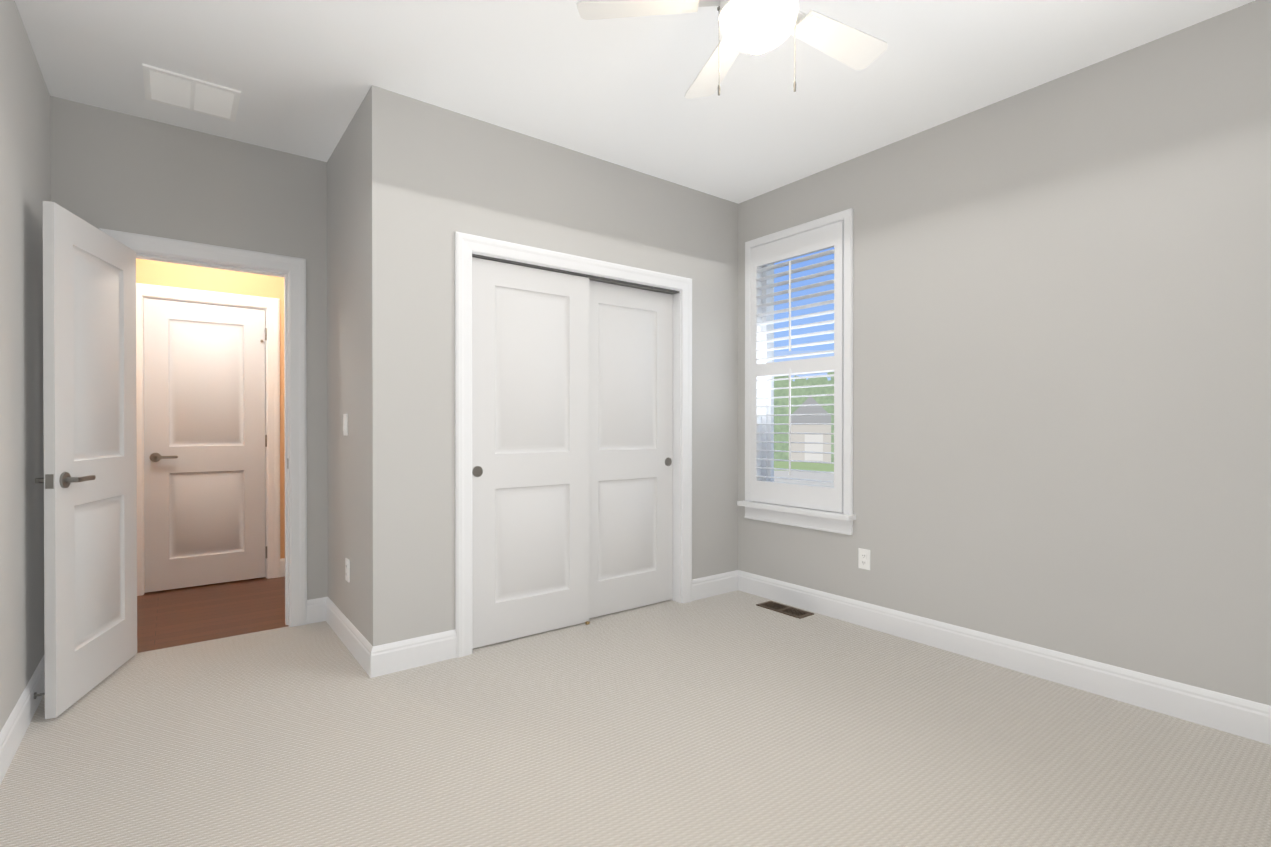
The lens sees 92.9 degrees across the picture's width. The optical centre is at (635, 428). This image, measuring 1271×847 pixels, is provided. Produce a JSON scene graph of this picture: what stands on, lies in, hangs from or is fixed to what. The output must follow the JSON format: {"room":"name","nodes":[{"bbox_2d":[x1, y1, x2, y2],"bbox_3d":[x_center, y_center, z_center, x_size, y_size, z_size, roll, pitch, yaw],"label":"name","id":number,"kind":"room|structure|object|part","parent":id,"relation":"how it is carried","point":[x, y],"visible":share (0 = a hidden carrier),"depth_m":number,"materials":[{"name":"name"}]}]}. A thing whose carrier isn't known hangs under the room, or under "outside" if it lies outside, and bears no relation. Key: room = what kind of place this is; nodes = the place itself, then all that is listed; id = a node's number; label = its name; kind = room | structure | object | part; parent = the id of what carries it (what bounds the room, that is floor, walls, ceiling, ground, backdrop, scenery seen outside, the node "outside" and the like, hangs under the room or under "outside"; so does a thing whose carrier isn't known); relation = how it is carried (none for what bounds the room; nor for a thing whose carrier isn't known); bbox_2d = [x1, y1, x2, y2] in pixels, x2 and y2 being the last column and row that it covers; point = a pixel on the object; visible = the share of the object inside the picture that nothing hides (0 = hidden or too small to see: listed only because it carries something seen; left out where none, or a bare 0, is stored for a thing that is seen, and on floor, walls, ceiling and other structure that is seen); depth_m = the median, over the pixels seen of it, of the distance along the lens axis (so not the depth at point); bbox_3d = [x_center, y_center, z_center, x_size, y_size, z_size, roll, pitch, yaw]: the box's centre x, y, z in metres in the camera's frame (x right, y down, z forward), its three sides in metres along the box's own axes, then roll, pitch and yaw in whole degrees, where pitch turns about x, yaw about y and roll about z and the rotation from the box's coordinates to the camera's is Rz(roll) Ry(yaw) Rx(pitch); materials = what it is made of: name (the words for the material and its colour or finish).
{"room":"empty bedroom","nodes":[
{"label":"empty bedroom","id":0,"kind":"room"},
{"bbox_2d":[0,0,50,731],"bbox_3d":[-1.454,-0.211,1.006,0.160,2.740,4.920,0,0,-37],"label":"wall","id":1,"kind":"structure","parent":0,"point":[25,185],"depth_m":2.31,"materials":[{"name":"paint"}]},
{"bbox_2d":[0,654,44,784],"bbox_3d":[-1.388,1.089,1.069,0.014,0.139,4.610,0,0,-37],"label":"baseboard","id":2,"kind":"structure","parent":1,"relation":"attached to","point":[12,733],"depth_m":2.23,"materials":[{"name":"white wood"}]},
{"bbox_2d":[34,692,44,698],"bbox_3d":[-2.398,1.078,2.454,0.066,0.025,0.026,0,0,-37],"label":"door stop","id":3,"kind":"object","parent":2,"relation":"attached to","point":[36,695],"visible":0.5,"depth_m":2.44,"materials":[{"name":"silver metal"}]},
{"bbox_2d":[50,96,327,599],"bbox_3d":[-1.693,-0.224,3.827,4.730,2.740,0.150,0,0,-37],"label":"wall","id":4,"kind":"structure","parent":0,"point":[114,170],"depth_m":3.27,"materials":[{"name":"paint"}]},
{"bbox_2d":[35,201,136,718],"bbox_3d":[-2.423,0.123,2.713,0.139,2.032,0.728,0,0,-19],"label":"entry door","id":5,"kind":"structure","parent":4,"relation":"in","point":[89,479],"depth_m":2.61,"materials":[{"name":"white wood"}]},
{"bbox_2d":[99,228,306,626],"bbox_3d":[-2.335,0.079,3.323,0.908,2.140,0.171,0,0,-37],"label":"door frame","id":6,"kind":"structure","parent":4,"relation":"attached to","point":[291,270],"depth_m":3.50,"materials":[{"name":"white wood"}]},
{"bbox_2d":[136,258,284,592],"bbox_3d":[-2.965,-0.227,4.559,3.600,2.740,0.120,0,0,-37],"label":"wall","id":7,"kind":"structure","parent":0,"point":[152,272],"depth_m":4.47,"materials":[{"name":"paint"}]},
{"bbox_2d":[143,298,266,592],"bbox_3d":[-3.095,0.116,4.378,0.728,2.032,0.087,0,0,-37],"label":"hall door","id":8,"kind":"structure","parent":7,"relation":"in","point":[205,440],"depth_m":4.37,"materials":[{"name":"white wood"}]},
{"bbox_2d":[136,283,279,595],"bbox_3d":[-3.114,0.074,4.395,0.904,2.140,0.081,0,0,-37],"label":"door frame","id":9,"kind":"structure","parent":7,"relation":"attached to","point":[270,307],"depth_m":4.59,"materials":[{"name":"white wood"}]},
{"bbox_2d":[280,558,284,576],"bbox_3d":[-2.167,1.071,5.091,1.451,0.139,0.014,0,0,-37],"label":"baseboard","id":10,"kind":"structure","parent":7,"relation":"attached to","point":[282,567],"depth_m":4.65,"materials":[{"name":"white wood"}]},
{"bbox_2d":[137,576,287,652],"bbox_3d":[-2.570,1.196,4.049,3.600,0.100,1.540,0,0,-37],"label":"floor","id":11,"kind":"structure","parent":0,"point":[179,616],"depth_m":3.77,"materials":[{"name":"brown wood"}]},
{"bbox_2d":[327,98,365,637],"bbox_3d":[-1.521,-0.221,3.291,0.120,2.740,0.910,0,0,-37],"label":"wall","id":12,"kind":"structure","parent":0,"point":[346,277],"depth_m":3.19,"materials":[{"name":"paint"}]},
{"bbox_2d":[343,414,347,435],"bbox_3d":[-1.552,-0.021,3.223,0.014,0.116,0.072,0,0,-37],"label":"light switch","id":13,"kind":"object","parent":12,"relation":"attached to","point":[345,424],"visible":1,"depth_m":3.21,"materials":[{"name":"white plastic"}]},
{"bbox_2d":[320,597,371,677],"bbox_3d":[-1.538,1.080,3.199,0.026,0.139,1.044,0,0,-37],"label":"baseboard","id":14,"kind":"structure","parent":12,"relation":"attached to","point":[355,642],"depth_m":3.15,"materials":[{"name":"white wood"}]},
{"bbox_2d":[345,558,349,581],"bbox_3d":[-1.526,0.749,3.196,0.009,0.116,0.072,0,0,-37],"label":"outlet","id":15,"kind":"object","parent":12,"relation":"attached to","point":[347,570],"visible":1,"depth_m":3.18,"materials":[{"name":"white plastic"}]},
{"bbox_2d":[365,85,737,645],"bbox_3d":[-0.281,-0.222,3.591,2.454,2.740,0.120,0,0,-37],"label":"wall","id":16,"kind":"structure","parent":0,"point":[437,177],"depth_m":3.02,"materials":[{"name":"paint"}]},
{"bbox_2d":[372,629,455,677],"bbox_3d":[-1.057,1.081,2.919,0.390,0.139,0.014,0,0,-37],"label":"baseboard","id":17,"kind":"structure","parent":16,"relation":"attached to","point":[402,655],"depth_m":2.90,"materials":[{"name":"white wood"}]},
{"bbox_2d":[472,257,588,647],"bbox_3d":[-0.572,0.126,3.351,0.730,2.025,0.038,0,0,-37],"label":"closet door","id":18,"kind":"structure","parent":16,"relation":"in","point":[530,450],"depth_m":3.32,"materials":[{"name":"white wood"}]},
{"bbox_2d":[455,231,691,657],"bbox_3d":[-0.301,0.079,3.564,1.604,2.137,0.141,0,0,-37],"label":"trim","id":19,"kind":"structure","parent":16,"relation":"attached to","point":[467,246],"depth_m":3.30,"materials":[{"name":"white wood"}]},
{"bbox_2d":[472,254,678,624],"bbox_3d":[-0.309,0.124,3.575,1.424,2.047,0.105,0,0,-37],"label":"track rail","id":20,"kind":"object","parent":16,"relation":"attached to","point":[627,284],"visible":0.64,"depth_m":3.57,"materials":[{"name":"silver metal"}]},
{"bbox_2d":[589,280,672,617],"bbox_3d":[-0.052,0.124,3.804,0.730,2.025,0.038,0,0,-37],"label":"closet door","id":21,"kind":"structure","parent":16,"relation":"in","point":[630,447],"depth_m":3.80,"materials":[{"name":"white wood"}]},
{"bbox_2d":[692,570,739,600],"bbox_3d":[0.543,1.076,4.144,0.440,0.139,0.014,0,0,-37],"label":"baseboard","id":22,"kind":"structure","parent":16,"relation":"attached to","point":[713,585],"depth_m":4.14,"materials":[{"name":"white wood"}]},
{"bbox_2d":[15,0,1254,203],"bbox_3d":[-0.686,-1.647,2.481,4.900,0.120,6.500,0,0,-37],"label":"ceiling","id":23,"kind":"structure","parent":0,"point":[301,76],"depth_m":2.65,"materials":[{"name":"paint"}]},
{"bbox_2d":[142,63,240,121],"bbox_3d":[-2.104,-1.584,2.869,0.360,0.010,0.340,0,0,-37],"label":"ceiling vent","id":24,"kind":"object","parent":23,"relation":"in","point":[167,87],"visible":1,"depth_m":2.85,"materials":[{"name":"white plastic"}]},
{"bbox_2d":[576,0,887,98],"bbox_3d":[0.412,-1.317,1.883,1.076,0.535,1.094,0,0,-37],"label":"ceiling fan","id":25,"kind":"object","parent":23,"relation":"hanging from","point":[753,26],"visible":1,"depth_m":1.93,"materials":[{"name":"white"}]},
{"bbox_3d":[0.382,-1.242,1.878,0.232,0.078,0.232,0,0,-37],"label":"globe","id":26,"kind":"part","parent":25,"relation":"part of","materials":[{"name":"white glass"}]},
{"bbox_2d":[0,590,1270,846],"bbox_3d":[0.101,1.204,2.115,3.970,0.100,4.780,0,0,-37],"label":"floor carpet","id":27,"kind":"object","parent":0,"point":[738,718],"visible":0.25,"depth_m":2.16,"materials":[{"name":"beige carpet"}]},
{"bbox_2d":[756,601,813,618],"bbox_3d":[0.943,1.144,3.820,0.140,0.006,0.345,0,0,-37],"label":"air vent register","id":28,"kind":"object","parent":27,"relation":"on","point":[786,610],"visible":1,"depth_m":3.81,"materials":[{"name":"brown metal"}]},
{"bbox_2d":[738,0,1270,705],"bbox_3d":[1.523,-0.222,3.386,0.160,2.740,4.760,0,0,-37],"label":"wall","id":29,"kind":"structure","parent":0,"point":[1062,364],"depth_m":2.69,"materials":[{"name":"paint"}]},
{"bbox_2d":[737,208,855,534],"bbox_3d":[1.066,-0.336,3.920,0.235,1.925,0.875,0,0,-37],"label":"window","id":30,"kind":"structure","parent":29,"relation":"in","point":[836,522],"depth_m":3.93,"materials":[{"name":"white wood"}]},
{"bbox_2d":[751,221,843,512],"bbox_3d":[1.012,-0.369,3.879,0.090,1.738,0.713,0,0,-37],"label":"window shutter","id":31,"kind":"object","parent":30,"relation":"attached to","point":[824,498],"visible":1,"depth_m":3.84,"materials":[{"name":"white wood"}]},
{"bbox_2d":[858,548,869,569],"bbox_3d":[1.328,0.758,3.506,0.009,0.116,0.072,0,0,-37],"label":"outlet","id":32,"kind":"object","parent":29,"relation":"attached to","point":[863,558],"visible":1,"depth_m":3.50,"materials":[{"name":"white plastic"}]},
{"bbox_2d":[740,571,1270,744],"bbox_3d":[1.803,1.081,2.882,0.014,0.139,3.550,0,0,-37],"label":"baseboard","id":33,"kind":"structure","parent":29,"relation":"attached to","point":[1226,712],"depth_m":2.77,"materials":[{"name":"white wood"}]}
]}

